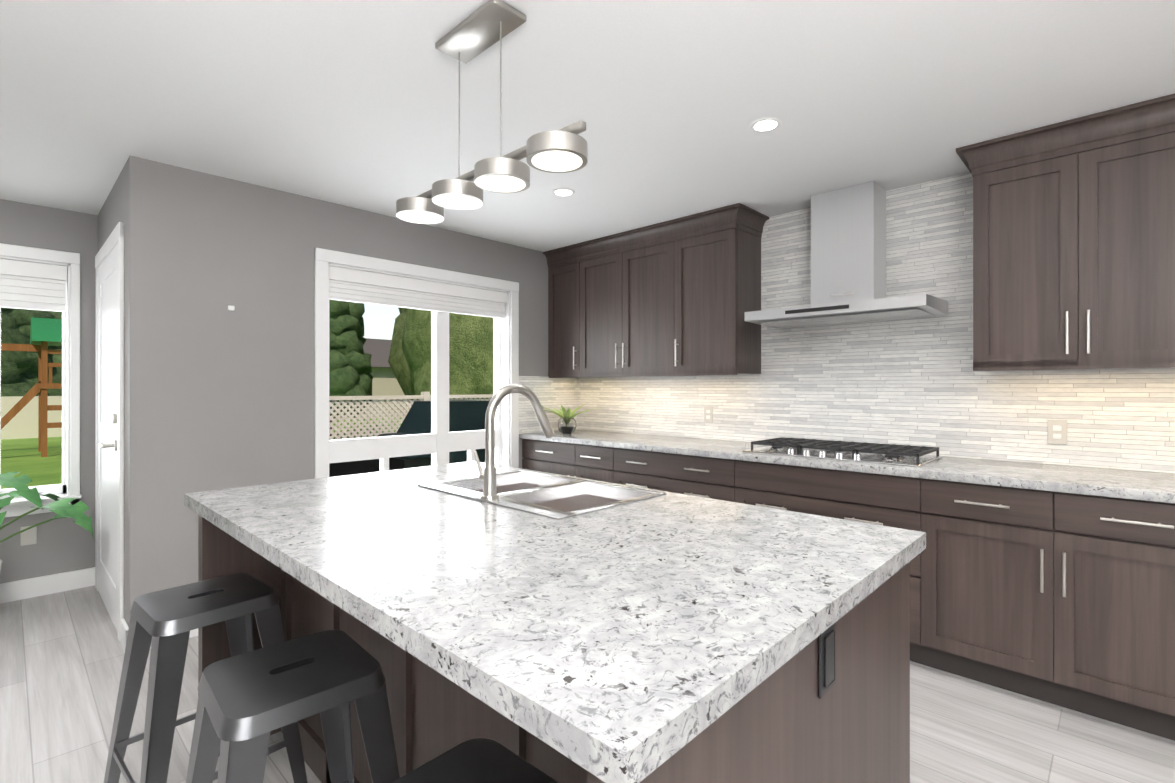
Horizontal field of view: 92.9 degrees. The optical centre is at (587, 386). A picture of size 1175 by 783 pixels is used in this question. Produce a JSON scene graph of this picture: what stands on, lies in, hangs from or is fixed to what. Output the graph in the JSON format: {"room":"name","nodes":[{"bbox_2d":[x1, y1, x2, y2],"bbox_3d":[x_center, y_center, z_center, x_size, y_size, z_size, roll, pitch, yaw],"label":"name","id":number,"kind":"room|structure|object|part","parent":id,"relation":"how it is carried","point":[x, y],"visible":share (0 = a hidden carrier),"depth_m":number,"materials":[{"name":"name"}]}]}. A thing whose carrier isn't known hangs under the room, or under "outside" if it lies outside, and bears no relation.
{"room":"kitchen","nodes":[
{"label":"kitchen","id":0,"kind":"room"},
{"bbox_2d":[0,199,97,583],"bbox_3d":[-4.901,0.084,1.999,0.200,2.404,4.731,0,0,44],"label":"wall","id":1,"kind":"structure","parent":0,"point":[62,545],"depth_m":3.53,"materials":[{"name":"grey paint"}]},
{"bbox_2d":[20,526,36,545],"bbox_3d":[-3.409,0.907,3.405,0.006,0.115,0.070,0,0,44],"label":"outlet","id":2,"kind":"object","parent":1,"relation":"attached to","point":[28,537],"visible":0.81,"depth_m":3.40,"materials":[{"name":"white plastic"}]},
{"bbox_2d":[0,243,81,516],"bbox_3d":[-3.482,-0.036,3.421,0.200,1.629,0.560,0,0,44],"label":"nook window","id":3,"kind":"structure","parent":1,"relation":"in","point":[31,285],"depth_m":3.52,"materials":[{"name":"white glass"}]},
{"bbox_3d":[-3.495,-0.035,3.509,0.004,1.425,0.305,0,0,44],"label":"glass","id":4,"kind":"part","parent":3,"relation":"part of","materials":[{"name":"clear glass"}]},
{"bbox_2d":[0,259,66,311],"bbox_3d":[-3.466,-0.622,3.426,0.078,0.285,0.393,0,0,44],"label":"blind","id":5,"kind":"object","parent":3,"relation":"attached to","point":[23,284],"depth_m":3.44,"materials":[{"name":"fabric"}]},
{"bbox_2d":[0,567,94,603],"bbox_3d":[-4.743,1.228,2.006,0.017,0.115,4.501,0,0,44],"label":"baseboard","id":6,"kind":"structure","parent":1,"relation":"attached to","point":[40,586],"depth_m":3.45,"materials":[{"name":"white wood"}]},
{"bbox_2d":[98,167,123,251],"bbox_3d":[-2.777,0.085,3.378,1.357,2.404,0.200,0,0,44],"label":"wall","id":7,"kind":"structure","parent":0,"point":[111,215],"depth_m":3.15,"materials":[{"name":"grey paint"}]},
{"bbox_2d":[98,243,117,630],"bbox_3d":[-2.762,0.264,3.172,0.924,2.029,0.072,0,0,44],"label":"door","id":8,"kind":"structure","parent":7,"relation":"in","point":[107,421],"depth_m":3.20,"materials":[{"name":"white wood"}]},
{"bbox_3d":[-2.513,0.237,2.927,0.148,0.194,0.062,0,0,44],"label":"handle","id":9,"kind":"part","parent":8,"relation":"part of","materials":[{"name":"silver metal"}]},
{"bbox_2d":[95,222,123,641],"bbox_3d":[-2.743,0.228,3.192,1.086,2.118,0.021,0,0,44],"label":"door frame","id":10,"kind":"structure","parent":7,"relation":"attached to","point":[115,237],"depth_m":2.83,"materials":[{"name":"white wood"}]},
{"bbox_2d":[124,156,548,626],"bbox_3d":[-1.222,0.085,3.874,0.200,2.404,3.069,0,0,44],"label":"wall","id":11,"kind":"structure","parent":0,"point":[218,395],"depth_m":2.98,"materials":[{"name":"grey paint"}]},
{"bbox_2d":[123,627,197,650],"bbox_3d":[-1.151,1.230,3.794,0.014,0.115,3.083,0,0,44],"label":"baseboard","id":12,"kind":"structure","parent":11,"relation":"attached to","point":[193,633],"depth_m":2.74,"materials":[{"name":"white wood"}]},
{"bbox_2d":[228,305,234,310],"bbox_3d":[-1.914,-0.423,3.000,0.012,0.025,0.030,0,0,44],"label":"switch","id":13,"kind":"object","parent":11,"relation":"attached to","point":[231,307],"visible":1,"depth_m":3.00,"materials":[{"name":"white plastic"}]},
{"bbox_2d":[315,248,518,478],"bbox_3d":[-1.130,0.020,3.910,0.206,1.685,1.560,0,0,44],"label":"window","id":14,"kind":"structure","parent":11,"relation":"in","point":[439,442],"depth_m":4.01,"materials":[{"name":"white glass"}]},
{"bbox_2d":[329,266,506,318],"bbox_3d":[-1.125,-0.636,3.906,0.078,0.196,1.358,0,0,44],"label":"window blind","id":15,"kind":"object","parent":14,"relation":"attached to","point":[353,285],"visible":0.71,"depth_m":3.80,"materials":[{"name":"fabric"}]},
{"bbox_2d":[547,246,570,377],"bbox_3d":[-0.057,-0.599,4.633,0.427,1.029,0.337,0,0,44],"label":"upper cabinet","id":16,"kind":"object","parent":11,"relation":"attached to","point":[558,261],"depth_m":4.57,"materials":[{"name":"brown wood"}]},
{"bbox_2d":[0,585,1174,782],"bbox_3d":[-0.249,1.384,-0.199,9.957,0.200,8.000,0,0,44],"label":"floor","id":17,"kind":"structure","parent":0,"point":[61,657],"depth_m":2.12,"materials":[{"name":"grey wood"}]},
{"bbox_2d":[0,472,92,570],"bbox_3d":[-3.272,0.854,2.874,0.875,0.865,1.052,0,0,44],"label":"monstera plant","id":18,"kind":"object","parent":17,"relation":"on","point":[63,508],"visible":1,"depth_m":3.08,"materials":[{"name":"green plant"}]},
{"bbox_2d":[104,573,307,782],"bbox_3d":[-1.163,0.958,1.703,0.434,0.655,0.434,0,0,40],"label":"stool","id":19,"kind":"object","parent":17,"relation":"on","point":[163,623],"visible":0.81,"depth_m":1.65,"materials":[{"name":"black metal"}]},
{"bbox_2d":[186,630,399,782],"bbox_3d":[-0.666,0.958,1.261,0.434,0.655,0.434,0,0,-43],"label":"stool","id":20,"kind":"object","parent":17,"relation":"on","point":[248,702],"visible":1,"depth_m":1.23,"materials":[{"name":"black metal"}]},
{"bbox_2d":[392,738,557,782],"bbox_3d":[-0.183,0.957,0.811,0.449,0.655,0.449,0,0,44],"label":"stool","id":21,"kind":"object","parent":17,"relation":"on","point":[480,760],"visible":1,"depth_m":0.92,"materials":[{"name":"black metal"}]},
{"bbox_2d":[521,438,566,475],"bbox_3d":[-0.068,0.850,4.454,0.657,0.876,0.627,0,0,44],"label":"base cabinet","id":22,"kind":"object","parent":17,"relation":"on","point":[548,457],"depth_m":4.26,"materials":[{"name":"brown wood"}]},
{"bbox_2d":[198,516,909,782],"bbox_3d":[-0.264,0.848,1.679,1.941,0.874,1.128,0,0,44],"label":"kitchen island","id":23,"kind":"object","parent":17,"relation":"on","point":[840,712],"depth_m":1.23,"materials":[{"name":"brown wood"}]},
{"bbox_2d":[184,461,925,782],"bbox_3d":[-0.269,0.388,1.681,1.992,0.046,1.192,0,0,44],"label":"island countertop","id":24,"kind":"structure","parent":23,"relation":"on","point":[613,639],"depth_m":1.04,"materials":[{"name":"white stone"}]},
{"bbox_2d":[472,384,554,499],"bbox_3d":[-0.242,0.178,1.923,0.090,0.376,0.310,0,0,44],"label":"faucet","id":25,"kind":"object","parent":24,"relation":"on","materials":[{"name":"silver metal"}]},
{"bbox_2d":[416,468,667,519],"bbox_3d":[-0.181,0.469,2.005,0.770,0.206,0.514,0,0,44],"label":"sink","id":26,"kind":"object","parent":24,"relation":"in","point":[557,496],"depth_m":2.03,"materials":[{"name":"silver metal"}]},
{"bbox_2d":[818,622,835,698],"bbox_3d":[0.437,0.494,1.015,0.008,0.122,0.075,0,0,44],"label":"outlet","id":27,"kind":"object","parent":23,"relation":"attached to","point":[827,640],"depth_m":1.00,"materials":[{"name":"black plastic"}]},
{"bbox_2d":[567,442,602,480],"bbox_3d":[0.237,0.849,4.162,0.427,0.876,0.627,0,0,44],"label":"base cabinet","id":28,"kind":"object","parent":17,"relation":"on","point":[586,462],"depth_m":3.97,"materials":[{"name":"brown wood"}]},
{"bbox_2d":[603,446,730,501],"bbox_3d":[0.698,0.849,3.720,0.969,0.876,0.627,0,0,44],"label":"base cabinet","id":29,"kind":"object","parent":17,"relation":"on","point":[675,473],"depth_m":3.46,"materials":[{"name":"brown wood"}]},
{"bbox_2d":[731,462,914,661],"bbox_3d":[1.404,0.849,3.043,0.988,0.876,0.627,0,0,44],"label":"base cabinet","id":30,"kind":"object","parent":17,"relation":"on","point":[878,499],"depth_m":2.78,"materials":[{"name":"brown wood"}]},
{"bbox_2d":[915,478,1174,740],"bbox_3d":[2.051,0.848,2.422,0.922,0.876,0.627,0,0,44],"label":"base cabinet","id":31,"kind":"object","parent":17,"relation":"on","point":[1063,600],"depth_m":2.20,"materials":[{"name":"brown wood"}]},
{"bbox_2d":[520,430,1174,505],"bbox_3d":[1.297,0.392,3.128,4.463,0.038,0.652,0,0,44],"label":"countertop","id":32,"kind":"structure","parent":31,"relation":"on","point":[1093,481],"depth_m":2.57,"materials":[{"name":"white stone"}]},
{"bbox_2d":[542,403,596,432],"bbox_3d":[-0.124,0.253,4.417,0.564,0.241,0.685,0,0,44],"label":"plant","id":33,"kind":"object","parent":32,"relation":"on","point":[567,422],"visible":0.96,"depth_m":4.43,"materials":[{"name":"green plant"}]},
{"bbox_2d":[742,437,942,466],"bbox_3d":[1.377,0.345,3.067,0.890,0.054,0.505,0,0,44],"label":"cooktop","id":34,"kind":"object","parent":32,"relation":"in","point":[899,455],"visible":1,"depth_m":2.95,"materials":[{"name":"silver metal"}]},
{"bbox_2d":[0,0,1174,251],"bbox_3d":[-0.249,-1.220,-0.197,9.957,0.200,8.000,0,0,44],"label":"ceiling","id":35,"kind":"structure","parent":0,"point":[378,106],"depth_m":2.13,"materials":[{"name":"white paint"}]},
{"bbox_2d":[396,0,587,223],"bbox_3d":[-0.339,-0.860,1.746,0.913,0.514,0.164,0,0,44],"label":"pendant light","id":36,"kind":"object","parent":35,"relation":"hanging from","point":[485,26],"visible":1,"depth_m":1.67,"materials":[{"name":"silver metal"}]},
{"bbox_2d":[552,188,574,195],"bbox_3d":[-0.138,-1.113,3.199,0.132,0.007,0.132,0,0,44],"label":"recessed light","id":37,"kind":"object","parent":35,"relation":"in","point":[563,191],"visible":1,"depth_m":3.19,"materials":[{"name":"white plastic"}]},
{"bbox_2d":[749,117,781,131],"bbox_3d":[0.759,-1.114,2.378,0.132,0.007,0.132,0,0,44],"label":"recessed light","id":38,"kind":"object","parent":35,"relation":"in","point":[765,124],"visible":1,"depth_m":2.37,"materials":[{"name":"white plastic"}]},
{"bbox_2d":[571,222,662,377],"bbox_3d":[0.378,-0.599,4.215,1.019,1.029,0.337,0,0,44],"label":"upper cabinet","id":39,"kind":"object","parent":0,"relation":"attached to","point":[617,279],"depth_m":4.12,"materials":[{"name":"brown wood"}]},
{"bbox_2d":[663,203,762,377],"bbox_3d":[0.848,-0.599,3.765,0.521,1.029,0.337,0,0,44],"label":"upper cabinet","id":40,"kind":"object","parent":0,"relation":"attached to","point":[713,259],"depth_m":3.63,"materials":[{"name":"brown wood"}]},
{"bbox_2d":[577,172,1174,472],"bbox_3d":[1.518,-0.371,3.364,4.459,1.488,0.010,0,0,44],"label":"backsplash","id":41,"kind":"structure","parent":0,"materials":[{"name":"tile"}]},
{"bbox_2d":[704,406,712,422],"bbox_3d":[0.861,0.197,3.979,0.072,0.116,0.008,0,0,44],"label":"electrical outlet","id":42,"kind":"object","parent":41,"relation":"attached to","point":[708,414],"visible":1,"depth_m":3.98,"materials":[{"name":"white plastic"}]},
{"bbox_2d":[745,181,947,327],"bbox_3d":[1.421,-0.744,3.126,0.936,0.740,0.464,0,0,44],"label":"range hood","id":43,"kind":"object","parent":41,"relation":"attached to","point":[848,254],"visible":1,"depth_m":3.10,"materials":[{"name":"silver metal"}]},
{"bbox_2d":[1047,420,1066,444],"bbox_3d":[2.237,0.216,2.659,0.072,0.116,0.008,0,0,44],"label":"electrical outlet","id":44,"kind":"object","parent":41,"relation":"attached to","point":[1056,431],"visible":1,"depth_m":2.66,"materials":[{"name":"white plastic"}]},
{"bbox_2d":[967,94,1174,373],"bbox_3d":[2.210,-0.600,2.458,0.802,1.029,0.337,0,0,44],"label":"upper cabinet","id":45,"kind":"object","parent":0,"relation":"attached to","point":[1041,260],"depth_m":2.36,"materials":[{"name":"brown wood"}]},
{"label":"outside","id":46,"kind":"structure","parent":0,"visible":0},
{"bbox_2d":[1,417,402,488],"bbox_3d":[-18.131,1.703,22.216,130.000,0.200,120.000,0,0,44],"label":"lawn","id":47,"kind":"structure","parent":46,"point":[19,455],"depth_m":12.40,"materials":[{"name":"green plant"}]},
{"bbox_2d":[1,396,61,439],"bbox_3d":[-20.464,0.896,14.020,0.140,1.400,13.060,0,0,44],"label":"fence","id":48,"kind":"object","parent":47,"relation":"on","point":[26,417],"depth_m":17.28,"materials":[{"name":"beige wood"}]},
{"bbox_2d":[1,317,61,456],"bbox_3d":[-13.300,-0.015,12.880,2.100,3.220,6.750,0,0,44],"label":"playset","id":49,"kind":"object","parent":47,"relation":"on","point":[50,332],"depth_m":12.74,"materials":[{"name":"brown wood"}]},
{"bbox_2d":[1,299,372,435],"bbox_3d":[-12.832,-4.480,22.355,20.231,13.417,28.312,0,0,44],"label":"spruces","id":50,"kind":"object","parent":47,"relation":"on","point":[347,354],"depth_m":15.63,"materials":[{"name":"green plant"}]},
{"bbox_2d":[334,338,409,419],"bbox_3d":[-12.683,-0.589,32.233,8.800,4.400,10.800,0,0,44],"label":"house","id":51,"kind":"structure","parent":47,"relation":"on","point":[385,382],"depth_m":29.05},
{"bbox_2d":[388,307,492,405],"bbox_3d":[-2.928,-2.269,17.863,9.383,9.814,8.232,0,0,44],"label":"trees","id":52,"kind":"object","parent":47,"relation":"on","point":[466,360],"depth_m":13.10,"materials":[{"name":"green plant"}]},
{"bbox_3d":[-1.053,1.500,6.759,3.549,0.180,7.069,0,0,44],"label":"deck floor","id":53,"kind":"structure","parent":47,"relation":"on","visible":0},
{"bbox_2d":[329,457,404,476],"bbox_3d":[-2.020,1.050,7.665,0.600,0.719,6.500,0,0,44],"label":"planter","id":54,"kind":"object","parent":53,"relation":"on","point":[347,468],"depth_m":6.56,"materials":[{"name":"black"}]},
{"bbox_2d":[329,392,492,439],"bbox_3d":[-2.308,0.741,7.942,0.090,1.340,7.190,0,0,44],"label":"lattice","id":55,"kind":"object","parent":53,"relation":"on","point":[423,396],"depth_m":7.36,"materials":[{"name":"beige wood"}]},
{"bbox_2d":[377,400,489,468],"bbox_3d":[-1.293,0.773,5.375,0.620,1.269,1.320,0,0,44],"label":"barbecue grill","id":56,"kind":"object","parent":53,"relation":"on","point":[460,419],"depth_m":5.15,"materials":[{"name":"black metal"}]}
]}

